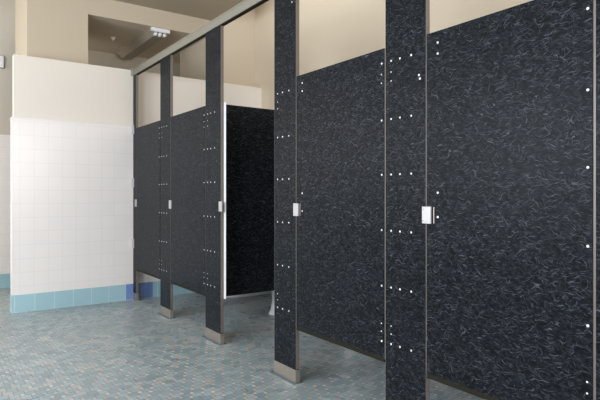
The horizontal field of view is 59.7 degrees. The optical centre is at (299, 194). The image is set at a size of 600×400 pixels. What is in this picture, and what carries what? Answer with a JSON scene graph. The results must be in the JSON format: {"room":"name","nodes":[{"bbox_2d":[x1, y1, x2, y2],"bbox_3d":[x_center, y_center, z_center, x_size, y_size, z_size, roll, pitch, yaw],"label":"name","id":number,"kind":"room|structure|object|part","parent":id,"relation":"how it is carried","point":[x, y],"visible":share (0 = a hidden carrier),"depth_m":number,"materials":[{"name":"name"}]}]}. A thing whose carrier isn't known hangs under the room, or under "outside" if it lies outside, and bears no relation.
{"room":"public restroom","nodes":[
{"label":"public restroom","id":0,"kind":"room"},
{"bbox_2d":[0,0,179,134],"bbox_3d":[-3.769,-0.730,5.859,5.833,3.600,0.180,0,0,-35],"label":"wall","id":1,"kind":"structure","parent":0,"point":[7,7],"depth_m":6.04,"materials":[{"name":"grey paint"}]},
{"bbox_2d":[0,56,3,68],"bbox_3d":[-3.439,-1.515,5.960,0.119,0.142,0.036,0,0,-35],"label":"wall box","id":2,"kind":"object","parent":1,"relation":"attached to","point":[1,57],"visible":1,"depth_m":5.97,"materials":[{"name":"white plastic"}]},
{"bbox_2d":[0,135,9,273],"bbox_3d":[-3.674,0.113,5.811,5.733,1.595,0.008,0,0,-35],"label":"wall tile","id":3,"kind":"object","parent":1,"relation":"attached to","point":[4,139],"depth_m":6.01,"materials":[{"name":"white tile"}]},
{"bbox_2d":[0,273,9,287],"bbox_3d":[-3.673,0.990,5.810,5.733,0.160,0.012,0,0,-35],"label":"baseboard","id":4,"kind":"structure","parent":1,"relation":"attached to","point":[4,278],"depth_m":6.00,"materials":[{"name":"blue tile"}]},
{"bbox_2d":[15,0,254,86],"bbox_3d":[-1.797,-0.730,5.977,2.478,3.600,0.826,0,0,-35],"label":"wall","id":5,"kind":"structure","parent":0,"point":[48,29],"depth_m":5.39,"materials":[{"name":"beige paint"}]},
{"bbox_2d":[12,54,260,125],"bbox_3d":[-1.567,-0.100,5.542,2.605,2.340,0.149,0,0,-35],"label":"wall","id":6,"kind":"structure","parent":0,"point":[42,88],"depth_m":5.14,"materials":[{"name":"beige paint"}]},
{"bbox_2d":[10,117,140,126],"bbox_3d":[-1.558,-0.694,5.511,2.625,0.017,0.126,0,0,-35],"label":"trim","id":7,"kind":"structure","parent":6,"relation":"attached to","point":[11,117],"depth_m":4.99,"materials":[{"name":"white tile"}]},
{"bbox_2d":[10,118,159,295],"bbox_3d":[-1.556,0.113,5.512,2.621,1.595,0.118,0,0,-35],"label":"wall tile","id":8,"kind":"object","parent":6,"relation":"attached to","point":[71,189],"depth_m":4.99,"materials":[{"name":"white tile"}]},
{"bbox_2d":[10,281,192,312],"bbox_3d":[-1.558,0.990,5.511,2.625,0.160,0.126,0,0,-35],"label":"baseboard","id":9,"kind":"structure","parent":6,"relation":"attached to","point":[86,296],"depth_m":5.06,"materials":[{"name":"blue tile"}]},
{"bbox_2d":[132,75,138,300],"bbox_3d":[-1.660,-0.069,5.287,0.043,2.277,0.127,0,0,-35],"label":"pilaster","id":10,"kind":"object","parent":6,"relation":"attached to","point":[135,77],"visible":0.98,"depth_m":5.30,"materials":[{"name":"black plastic"}]},
{"bbox_3d":[-1.665,-0.074,5.302,0.025,2.265,0.089,0,0,-35],"label":"panel","id":11,"kind":"part","parent":10,"relation":"part of","materials":[{"name":"black plastic"}]},
{"bbox_2d":[88,14,205,63],"bbox_3d":[-1.895,-2.169,6.240,2.333,0.722,1.362,0,0,-35],"label":"ceiling","id":12,"kind":"structure","parent":0,"point":[100,29],"depth_m":5.99,"materials":[{"name":"paint"}]},
{"bbox_2d":[118,27,169,59],"bbox_3d":[-1.874,-1.764,6.200,0.210,0.088,1.252,0,0,-35],"label":"ceiling light","id":13,"kind":"object","parent":12,"relation":"attached to","point":[153,35],"visible":1,"depth_m":6.03,"materials":[{"name":"white metal"}]},
{"bbox_3d":[-1.522,-1.788,5.702,0.210,0.040,0.032,0,0,-35],"label":"plate","id":14,"kind":"part","parent":13,"relation":"part of","materials":[{"name":"white metal"}]},
{"bbox_2d":[115,0,243,20],"bbox_3d":[-0.849,-2.315,1.819,5.933,0.630,10.150,0,0,-35],"label":"ceiling","id":15,"kind":"structure","parent":0,"point":[203,9],"depth_m":5.56,"materials":[{"name":"beige paint"}]},
{"bbox_2d":[0,287,484,399],"bbox_3d":[-0.864,1.120,1.839,5.933,0.100,10.200,0,0,-35],"label":"floor","id":16,"kind":"structure","parent":0,"point":[117,350],"depth_m":3.39,"materials":[{"name":"tile"}]},
{"bbox_2d":[157,55,174,318],"bbox_3d":[-1.176,-0.069,4.609,0.067,2.277,0.302,0,0,-35],"label":"pilaster","id":17,"kind":"object","parent":16,"relation":"on","point":[166,64],"visible":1,"depth_m":4.59,"materials":[{"name":"black plastic"}]},
{"bbox_2d":[136,121,159,278],"bbox_3d":[-1.443,0.049,4.987,0.028,1.433,0.673,0,0,-35],"label":"door","id":18,"kind":"structure","parent":17,"relation":"attached to","point":[147,136],"depth_m":4.96,"materials":[{"name":"black plastic"}]},
{"bbox_3d":[-1.444,0.755,4.989,0.023,0.020,0.665,0,0,-35],"label":"trim","id":19,"kind":"part","parent":18,"relation":"part of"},
{"bbox_3d":[-1.177,-0.074,4.612,0.025,2.265,0.240,0,0,-35],"label":"panel","id":20,"kind":"part","parent":17,"relation":"part of","materials":[{"name":"black plastic"}]},
{"bbox_2d":[201,25,226,344],"bbox_3d":[-0.627,-0.069,3.834,0.067,2.277,0.312,0,0,-35],"label":"pilaster","id":21,"kind":"object","parent":16,"relation":"on","point":[215,105],"visible":1,"depth_m":3.79,"materials":[{"name":"black plastic"}]},
{"bbox_2d":[171,106,205,295],"bbox_3d":[-0.905,0.049,4.225,0.028,1.433,0.698,0,0,-35],"label":"door","id":22,"kind":"structure","parent":21,"relation":"attached to","point":[188,129],"depth_m":4.17,"materials":[{"name":"black plastic"}]},
{"bbox_3d":[-0.905,0.755,4.228,0.023,0.020,0.690,0,0,-35],"label":"trim","id":23,"kind":"part","parent":22,"relation":"part of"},
{"bbox_2d":[131,0,268,75],"bbox_3d":[-0.306,-1.242,3.381,0.068,0.071,4.804,0,0,-35],"label":"rail","id":24,"kind":"object","parent":21,"relation":"on","point":[245,6],"visible":0.91,"depth_m":3.99,"materials":[{"name":"metal"}]},
{"bbox_3d":[-0.628,-0.074,3.837,0.025,2.265,0.250,0,0,-35],"label":"panel","id":25,"kind":"part","parent":21,"relation":"part of","materials":[{"name":"black laminate"}]},
{"bbox_2d":[269,290,273,314],"bbox_3d":[0.018,0.670,4.857,0.779,0.800,0.364,0,0,-35],"label":"toilet","id":26,"kind":"object","parent":16,"relation":"on","point":[271,312],"visible":0.04,"depth_m":4.66,"materials":[{"name":"white ceramic"}]},
{"bbox_2d":[269,0,302,384],"bbox_3d":[-0.078,-0.069,3.058,0.067,2.277,0.287,0,0,-35],"label":"pilaster","id":27,"kind":"object","parent":16,"relation":"on","point":[286,12],"visible":0.99,"depth_m":3.05,"materials":[{"name":"black plastic"}]},
{"bbox_2d":[385,0,431,399],"bbox_3d":[0.468,-0.069,2.286,0.067,2.277,0.298,0,0,-35],"label":"pilaster","id":28,"kind":"object","parent":16,"relation":"on","point":[407,22],"visible":0.99,"depth_m":2.27,"materials":[{"name":"black plastic"}]},
{"bbox_2d":[296,48,384,361],"bbox_3d":[0.191,0.049,2.676,0.028,1.433,0.708,0,0,-35],"label":"door","id":29,"kind":"structure","parent":28,"relation":"attached to","point":[340,107],"depth_m":2.63,"materials":[{"name":"black plastic"}]},
{"bbox_3d":[0.191,0.755,2.679,0.023,0.020,0.700,0,0,-35],"label":"trim","id":30,"kind":"part","parent":29,"relation":"part of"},
{"bbox_2d":[595,0,599,399],"bbox_3d":[0.995,-0.069,1.541,0.067,2.277,0.282,0,0,-35],"label":"pilaster","id":31,"kind":"object","parent":16,"relation":"on","point":[597,2],"visible":1,"depth_m":1.62,"materials":[{"name":"black plastic"}]},
{"bbox_2d":[426,0,594,399],"bbox_3d":[0.732,0.049,1.912,0.028,1.433,0.677,0,0,-35],"label":"door","id":32,"kind":"structure","parent":31,"relation":"attached to","point":[510,92],"depth_m":1.86,"materials":[{"name":"black plastic"}]},
{"bbox_3d":[0.550,0.086,2.147,0.003,0.067,0.004,0,0,-35],"label":"latch plate","id":33,"kind":"part","parent":32,"relation":"part of","materials":[{"name":"silver metal"}]},
{"bbox_3d":[0.731,0.755,1.915,0.023,0.020,0.669,0,0,-35],"label":"trim","id":34,"kind":"part","parent":32,"relation":"part of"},
{"bbox_2d":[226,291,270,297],"bbox_3d":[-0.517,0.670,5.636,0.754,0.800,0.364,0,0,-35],"label":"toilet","id":35,"kind":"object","parent":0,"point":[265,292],"visible":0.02,"depth_m":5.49,"materials":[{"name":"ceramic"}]},
{"bbox_2d":[255,0,531,109],"bbox_3d":[1.552,-0.780,3.517,0.150,3.700,10.150,0,0,-35],"label":"wall","id":36,"kind":"structure","parent":0,"point":[331,32],"depth_m":5.09,"materials":[{"name":"beige paint"}]},
{"bbox_2d":[226,104,273,295],"bbox_3d":[-0.006,0.044,4.277,1.489,1.424,0.095,0,0,-35],"label":"wall","id":37,"kind":"structure","parent":36,"relation":"attached to","point":[249,130],"depth_m":3.99,"materials":[{"name":"black plastic"}]},
{"bbox_3d":[-0.006,0.751,4.277,1.481,0.010,0.023,0,0,-35],"label":"trim","id":38,"kind":"part","parent":37,"relation":"part of","materials":[{"name":"silver metal"}]}
]}

